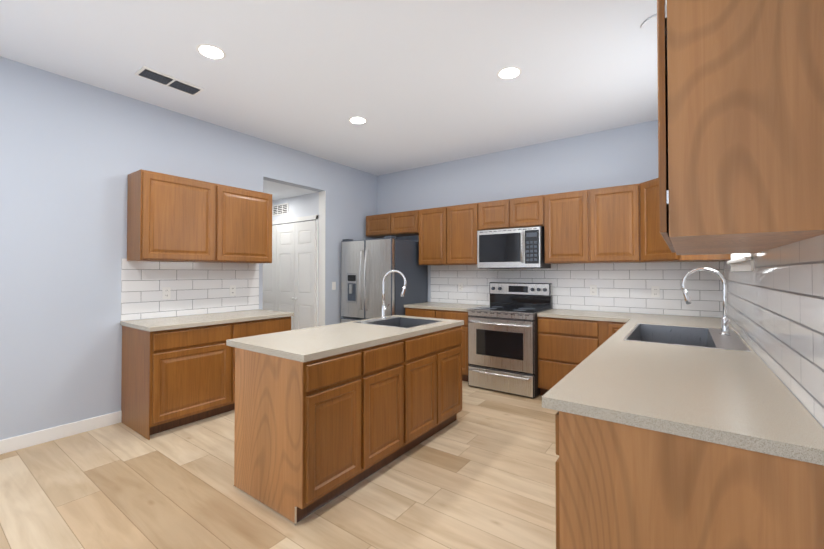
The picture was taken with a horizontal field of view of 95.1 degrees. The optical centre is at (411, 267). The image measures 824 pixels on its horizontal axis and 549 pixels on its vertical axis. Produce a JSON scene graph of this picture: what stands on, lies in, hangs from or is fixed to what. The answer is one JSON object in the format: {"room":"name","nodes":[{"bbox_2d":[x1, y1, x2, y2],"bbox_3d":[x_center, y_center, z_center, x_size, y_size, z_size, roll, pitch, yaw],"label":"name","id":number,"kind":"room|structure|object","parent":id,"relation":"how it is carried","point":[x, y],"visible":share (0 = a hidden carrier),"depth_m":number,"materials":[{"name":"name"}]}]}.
{"room":"kitchen","nodes":[
{"label":"kitchen","id":0,"kind":"room"},
{"bbox_2d":[0,56,375,439],"bbox_3d":[-2.509,-0.085,3.714,0.140,2.970,6.680,-1,-1,36],"label":"wall","id":1,"kind":"structure","parent":0,"point":[72,154],"depth_m":3.19,"materials":[{"name":"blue paint"}]},
{"bbox_2d":[0,411,121,453],"bbox_3d":[-3.061,1.335,2.798,0.014,0.105,4.300,-1,-1,36],"label":"baseboard","id":2,"kind":"structure","parent":1,"relation":"attached to","point":[11,444],"depth_m":3.04,"materials":[{"name":"white wood"}]},
{"bbox_2d":[127,169,218,262],"bbox_3d":[-2.287,-0.457,3.617,0.332,0.790,0.645,-1,-1,36],"label":"upper cabinet","id":3,"kind":"object","parent":1,"relation":"attached to","point":[171,218],"depth_m":3.45,"materials":[{"name":"brown wood"}]},
{"bbox_2d":[121,258,258,320],"bbox_3d":[-2.235,0.205,3.962,0.008,0.565,1.360,-1,-1,36],"label":"wall tile","id":4,"kind":"structure","parent":1,"relation":"attached to","point":[200,287],"depth_m":3.85,"materials":[{"name":"white tile"}]},
{"bbox_2d":[162,287,170,298],"bbox_3d":[-2.412,0.249,3.701,0.009,0.116,0.072,-1,-1,36],"label":"electrical outlet","id":5,"kind":"object","parent":4,"relation":"attached to","point":[166,292],"visible":1,"depth_m":3.70,"materials":[{"name":"white plastic"}]},
{"bbox_2d":[230,285,235,295],"bbox_3d":[-2.020,0.257,4.244,0.009,0.116,0.072,-1,-1,36],"label":"electrical outlet","id":6,"kind":"object","parent":4,"relation":"attached to","point":[232,290],"visible":1,"depth_m":4.24,"materials":[{"name":"white plastic"}]},
{"bbox_2d":[219,184,271,263],"bbox_3d":[-1.909,-0.450,4.140,0.332,0.790,0.645,-1,-1,36],"label":"upper cabinet","id":7,"kind":"object","parent":1,"relation":"attached to","point":[245,216],"depth_m":4.03,"materials":[{"name":"brown wood"}]},
{"bbox_2d":[332,282,335,289],"bbox_3d":[-1.136,0.264,5.480,0.009,0.116,0.072,-1,-1,36],"label":"light switch","id":8,"kind":"object","parent":1,"relation":"attached to","point":[333,285],"visible":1,"depth_m":5.48,"materials":[{"name":"white plastic"}]},
{"bbox_2d":[0,381,558,548],"bbox_3d":[-1.524,1.440,2.981,6.910,0.100,6.680,-1,-1,36],"label":"floor","id":9,"kind":"structure","parent":0,"point":[479,473],"depth_m":2.29,"materials":[{"name":"brown wood"}]},
{"bbox_2d":[120,309,293,439],"bbox_3d":[-1.965,0.943,3.758,0.667,0.914,1.377,-1,-1,36],"label":"base cabinet","id":10,"kind":"object","parent":9,"relation":"on","point":[178,371],"visible":0.81,"depth_m":3.30,"materials":[{"name":"brown wood"}]},
{"bbox_2d":[120,309,293,331],"bbox_3d":[-1.962,0.505,3.763,0.660,0.038,1.377,-1,-1,36],"label":"countertop","id":11,"kind":"structure","parent":10,"relation":"on","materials":[{"name":"beige stone"}]},
{"bbox_2d":[231,322,463,525],"bbox_3d":[-0.330,0.951,2.897,0.693,0.875,1.771,-1,-1,36],"label":"kitchen island","id":12,"kind":"object","parent":9,"relation":"on","point":[325,415],"depth_m":2.27,"materials":[{"name":"brown wood"}]},
{"bbox_2d":[226,315,461,357],"bbox_3d":[-0.366,0.494,2.943,0.786,0.038,1.785,-1,-1,36],"label":"island countertop","id":13,"kind":"structure","parent":12,"relation":"on","point":[312,342],"depth_m":2.54,"materials":[{"name":"beige stone"}]},
{"bbox_2d":[379,270,405,317],"bbox_3d":[-0.169,0.250,3.560,0.266,0.461,0.159,-1,-1,36],"label":"faucet","id":14,"kind":"object","parent":13,"relation":"on","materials":[{"name":"silver metal"}]},
{"bbox_2d":[362,315,441,329],"bbox_3d":[-0.118,0.574,3.343,0.599,0.193,0.544,-1,-1,36],"label":"sink","id":15,"kind":"object","parent":13,"relation":"in","point":[391,321],"depth_m":3.53,"materials":[{"name":"grey metal"}]},
{"bbox_2d":[341,236,427,322],"bbox_3d":[-0.425,0.504,5.547,0.960,1.840,0.925,-1,-1,36],"label":"refrigerator","id":16,"kind":"object","parent":9,"relation":"on","point":[367,265],"visible":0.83,"depth_m":5.22,"materials":[{"name":"grey metal"}]},
{"bbox_2d":[404,302,485,381],"bbox_3d":[0.481,0.961,5.095,1.011,0.914,0.629,-1,-1,36],"label":"base cabinet","id":17,"kind":"object","parent":9,"relation":"on","point":[452,311],"visible":0.35,"depth_m":4.78,"materials":[{"name":"brown wood"}]},
{"bbox_2d":[404,302,485,311],"bbox_3d":[0.479,0.523,5.098,1.011,0.038,0.622,-1,-1,36],"label":"countertop","id":18,"kind":"structure","parent":17,"relation":"on","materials":[{"name":"beige stone"}]},
{"bbox_2d":[467,282,552,397],"bbox_3d":[1.165,0.798,4.500,0.798,1.225,0.778,-1,-1,36],"label":"range","id":19,"kind":"object","parent":9,"relation":"on","point":[503,341],"visible":1,"depth_m":4.27,"materials":[{"name":"grey metal"}]},
{"bbox_2d":[549,407,823,548],"bbox_3d":[0.962,0.930,1.365,0.692,0.875,0.658,-1,-1,36],"label":"base cabinet","id":20,"kind":"object","parent":9,"relation":"on","point":[683,432],"depth_m":1.10,"materials":[{"name":"brown wood"}]},
{"bbox_2d":[537,309,823,458],"bbox_3d":[1.382,0.491,2.743,1.606,0.038,3.383,-1,-1,36],"label":"countertop","id":21,"kind":"structure","parent":20,"relation":"on","point":[586,362],"depth_m":1.48,"materials":[{"name":"beige stone"}]},
{"bbox_2d":[625,323,752,350],"bbox_3d":[1.900,0.569,2.646,0.619,0.203,0.963,-1,-1,36],"label":"sink","id":22,"kind":"object","parent":21,"relation":"in","point":[643,332],"depth_m":2.98,"materials":[{"name":"grey metal"}]},
{"bbox_2d":[681,267,731,334],"bbox_3d":[2.063,0.232,2.648,0.275,0.471,0.163,-1,-1,36],"label":"faucet","id":23,"kind":"object","parent":21,"relation":"on","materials":[{"name":"silver metal"}]},
{"bbox_2d":[263,180,325,325],"bbox_3d":[-2.456,-0.059,5.637,2.311,2.970,1.260,-1,-1,36],"label":"wall","id":24,"kind":"structure","parent":0,"point":[301,202],"depth_m":5.43,"materials":[{"name":"white paint"}]},
{"bbox_2d":[272,203,287,215],"bbox_3d":[-2.093,-0.925,5.982,0.410,0.170,0.010,-1,-1,36],"label":"air vent","id":25,"kind":"object","parent":24,"relation":"in","point":[280,209],"visible":1,"depth_m":5.97,"materials":[{"name":"white metal"}]},
{"bbox_2d":[263,215,317,329],"bbox_3d":[-2.169,0.336,5.987,1.960,2.190,0.062,-1,-1,36],"label":"bifold closet doors","id":26,"kind":"structure","parent":24,"relation":"in","point":[290,277],"depth_m":5.70,"materials":[{"name":"white painted wood"}]},
{"bbox_2d":[0,0,666,175],"bbox_3d":[-1.524,-1.630,3.023,6.910,0.100,6.680,-1,-1,36],"label":"ceiling","id":27,"kind":"structure","parent":0,"point":[417,83],"depth_m":2.93,"materials":[{"name":"white paint"}]},
{"bbox_2d":[134,66,203,95],"bbox_3d":[-2.041,-1.569,3.186,0.190,0.016,0.460,-1,-1,36],"label":"ceiling vent","id":28,"kind":"object","parent":27,"relation":"in","point":[165,79],"visible":1,"depth_m":3.16,"materials":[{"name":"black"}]},
{"bbox_2d":[196,44,225,59],"bbox_3d":[-1.472,-1.581,2.762,0.196,0.003,0.196,-1,-1,36],"label":"recessed light","id":29,"kind":"object","parent":27,"relation":"in","point":[210,51],"visible":1,"depth_m":2.75,"materials":[{"name":"white"}]},
{"bbox_2d":[349,117,366,123],"bbox_3d":[-0.575,-1.564,4.002,0.196,0.003,0.196,-1,-1,36],"label":"recessed light","id":30,"kind":"object","parent":27,"relation":"in","point":[358,120],"visible":1,"depth_m":4.00,"materials":[{"name":"white"}]},
{"bbox_2d":[497,66,521,78],"bbox_3d":[0.788,-1.577,3.054,0.196,0.003,0.196,-1,-1,36],"label":"recessed light","id":31,"kind":"object","parent":27,"relation":"in","point":[511,72],"visible":1,"depth_m":3.04,"materials":[{"name":"white"}]},
{"bbox_2d":[641,14,656,32],"bbox_3d":[1.597,-1.582,2.432,0.200,0.012,0.200,-1,-1,36],"label":"ceiling detector","id":32,"kind":"object","parent":27,"relation":"attached to","point":[649,24],"visible":0.42,"depth_m":2.45,"materials":[{"name":"white paint"}]},
{"bbox_2d":[376,120,719,317],"bbox_3d":[1.271,-0.068,5.016,4.440,2.970,0.140,-1,-1,36],"label":"wall","id":33,"kind":"structure","parent":0,"point":[626,155],"depth_m":4.78,"materials":[{"name":"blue paint"}]},
{"bbox_2d":[366,214,389,237],"bbox_3d":[-0.434,-0.425,5.949,0.511,0.790,0.346,-1,-1,36],"label":"upper cabinet","id":34,"kind":"object","parent":33,"relation":"attached to","point":[377,226],"depth_m":5.81,"materials":[{"name":"brown wood"}]},
{"bbox_2d":[390,210,417,236],"bbox_3d":[-0.020,-0.429,5.650,0.510,0.790,0.346,-1,-1,36],"label":"upper cabinet","id":35,"kind":"object","parent":33,"relation":"attached to","point":[405,223],"depth_m":5.52,"materials":[{"name":"brown wood"}]},
{"bbox_2d":[418,207,445,264],"bbox_3d":[0.376,-0.433,5.364,0.467,0.790,0.346,-1,-1,36],"label":"upper cabinet","id":36,"kind":"object","parent":33,"relation":"attached to","point":[432,221],"depth_m":5.22,"materials":[{"name":"brown wood"}]},
{"bbox_2d":[446,203,477,264],"bbox_3d":[0.755,-0.437,5.090,0.468,0.790,0.346,-1,-1,36],"label":"upper cabinet","id":37,"kind":"object","parent":33,"relation":"attached to","point":[461,220],"depth_m":4.95,"materials":[{"name":"brown wood"}]},
{"bbox_2d":[478,199,509,229],"bbox_3d":[1.113,-0.440,4.831,0.415,0.790,0.346,-1,-1,36],"label":"upper cabinet","id":38,"kind":"object","parent":33,"relation":"attached to","point":[491,214],"depth_m":4.69,"materials":[{"name":"brown wood"}]},
{"bbox_2d":[510,195,545,262],"bbox_3d":[1.449,-0.444,4.588,0.415,0.790,0.346,-1,-1,36],"label":"upper cabinet","id":39,"kind":"object","parent":33,"relation":"attached to","point":[530,211],"depth_m":4.43,"materials":[{"name":"brown wood"}]},
{"bbox_2d":[477,226,550,268],"bbox_3d":[1.244,-0.233,4.666,0.800,0.480,0.456,-1,-1,36],"label":"over-the-range microwave","id":40,"kind":"object","parent":39,"relation":"attached to","point":[515,248],"visible":1,"depth_m":4.49,"materials":[{"name":"grey metal"}]},
{"bbox_2d":[546,189,589,263],"bbox_3d":[1.810,-0.447,4.327,0.475,0.790,0.346,-1,-1,36],"label":"upper cabinet","id":41,"kind":"object","parent":33,"relation":"attached to","point":[567,213],"depth_m":4.17,"materials":[{"name":"brown wood"}]},
{"bbox_2d":[431,261,723,317],"bbox_3d":[1.653,0.215,4.644,3.391,0.565,0.008,-1,-1,36],"label":"wall tile","id":42,"kind":"structure","parent":33,"relation":"attached to","point":[623,287],"depth_m":4.24,"materials":[{"name":"white tile"}]},
{"bbox_2d":[458,283,462,290],"bbox_3d":[0.687,0.272,5.331,0.072,0.116,0.009,-1,-1,36],"label":"electrical outlet","id":43,"kind":"object","parent":42,"relation":"attached to","point":[460,286],"visible":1,"depth_m":5.33,"materials":[{"name":"white plastic"}]},
{"bbox_2d":[590,285,596,294],"bbox_3d":[2.081,0.258,4.323,0.072,0.116,0.009,-1,-1,36],"label":"electrical outlet","id":44,"kind":"object","parent":42,"relation":"attached to","point":[593,289],"visible":1,"depth_m":4.32,"materials":[{"name":"white plastic"}]},
{"bbox_2d":[651,286,659,296],"bbox_3d":[2.567,0.253,3.972,0.072,0.116,0.009,-1,-1,36],"label":"electrical outlet","id":45,"kind":"object","parent":42,"relation":"attached to","point":[655,291],"visible":1,"depth_m":3.97,"materials":[{"name":"white plastic"}]},
{"bbox_2d":[590,184,641,262],"bbox_3d":[2.195,-0.451,4.049,0.475,0.790,0.346,-1,-1,36],"label":"upper cabinet","id":46,"kind":"object","parent":33,"relation":"attached to","point":[617,224],"depth_m":3.92,"materials":[{"name":"brown wood"}]},
{"bbox_2d":[731,325,823,427],"bbox_3d":[1.219,-0.122,1.019,0.140,2.970,6.680,-1,-1,36],"label":"wall","id":47,"kind":"structure","parent":0,"point":[731,325],"depth_m":1.46,"materials":[{"name":"grey paint"}]},
{"bbox_2d":[634,178,730,261],"bbox_3d":[2.569,-0.457,3.588,0.672,0.790,0.656,-1,-1,36],"label":"upper cabinet","id":48,"kind":"object","parent":47,"relation":"attached to","point":[649,245],"depth_m":3.64,"materials":[{"name":"brown wood"}]},
{"bbox_2d":[672,252,757,254],"bbox_3d":[1.524,-0.478,1.895,0.380,0.794,0.710,-1,-1,36],"label":"upper cabinet","id":49,"kind":"object","parent":47,"relation":"attached to","point":[677,253],"depth_m":2.08,"materials":[{"name":"brown wood"}]},
{"bbox_2d":[727,253,753,271],"bbox_3d":[2.222,-0.556,2.571,0.044,1.160,1.140,-1,-1,36],"label":"window","id":50,"kind":"structure","parent":47,"relation":"in","point":[745,263],"depth_m":2.33,"materials":[{"name":"white"}]},
{"bbox_2d":[657,0,823,251],"bbox_3d":[1.106,-0.486,1.318,0.380,0.794,0.716,-1,-1,36],"label":"upper cabinet","id":51,"kind":"object","parent":47,"relation":"attached to","point":[740,126],"depth_m":1.03,"materials":[{"name":"brown wood"}]},
{"bbox_2d":[724,234,823,426],"bbox_3d":[2.006,0.182,2.230,0.008,0.565,3.491,-1,-1,36],"label":"wall tile","id":52,"kind":"structure","parent":47,"relation":"attached to","point":[775,306],"depth_m":1.41,"materials":[{"name":"white tile"}]}
]}

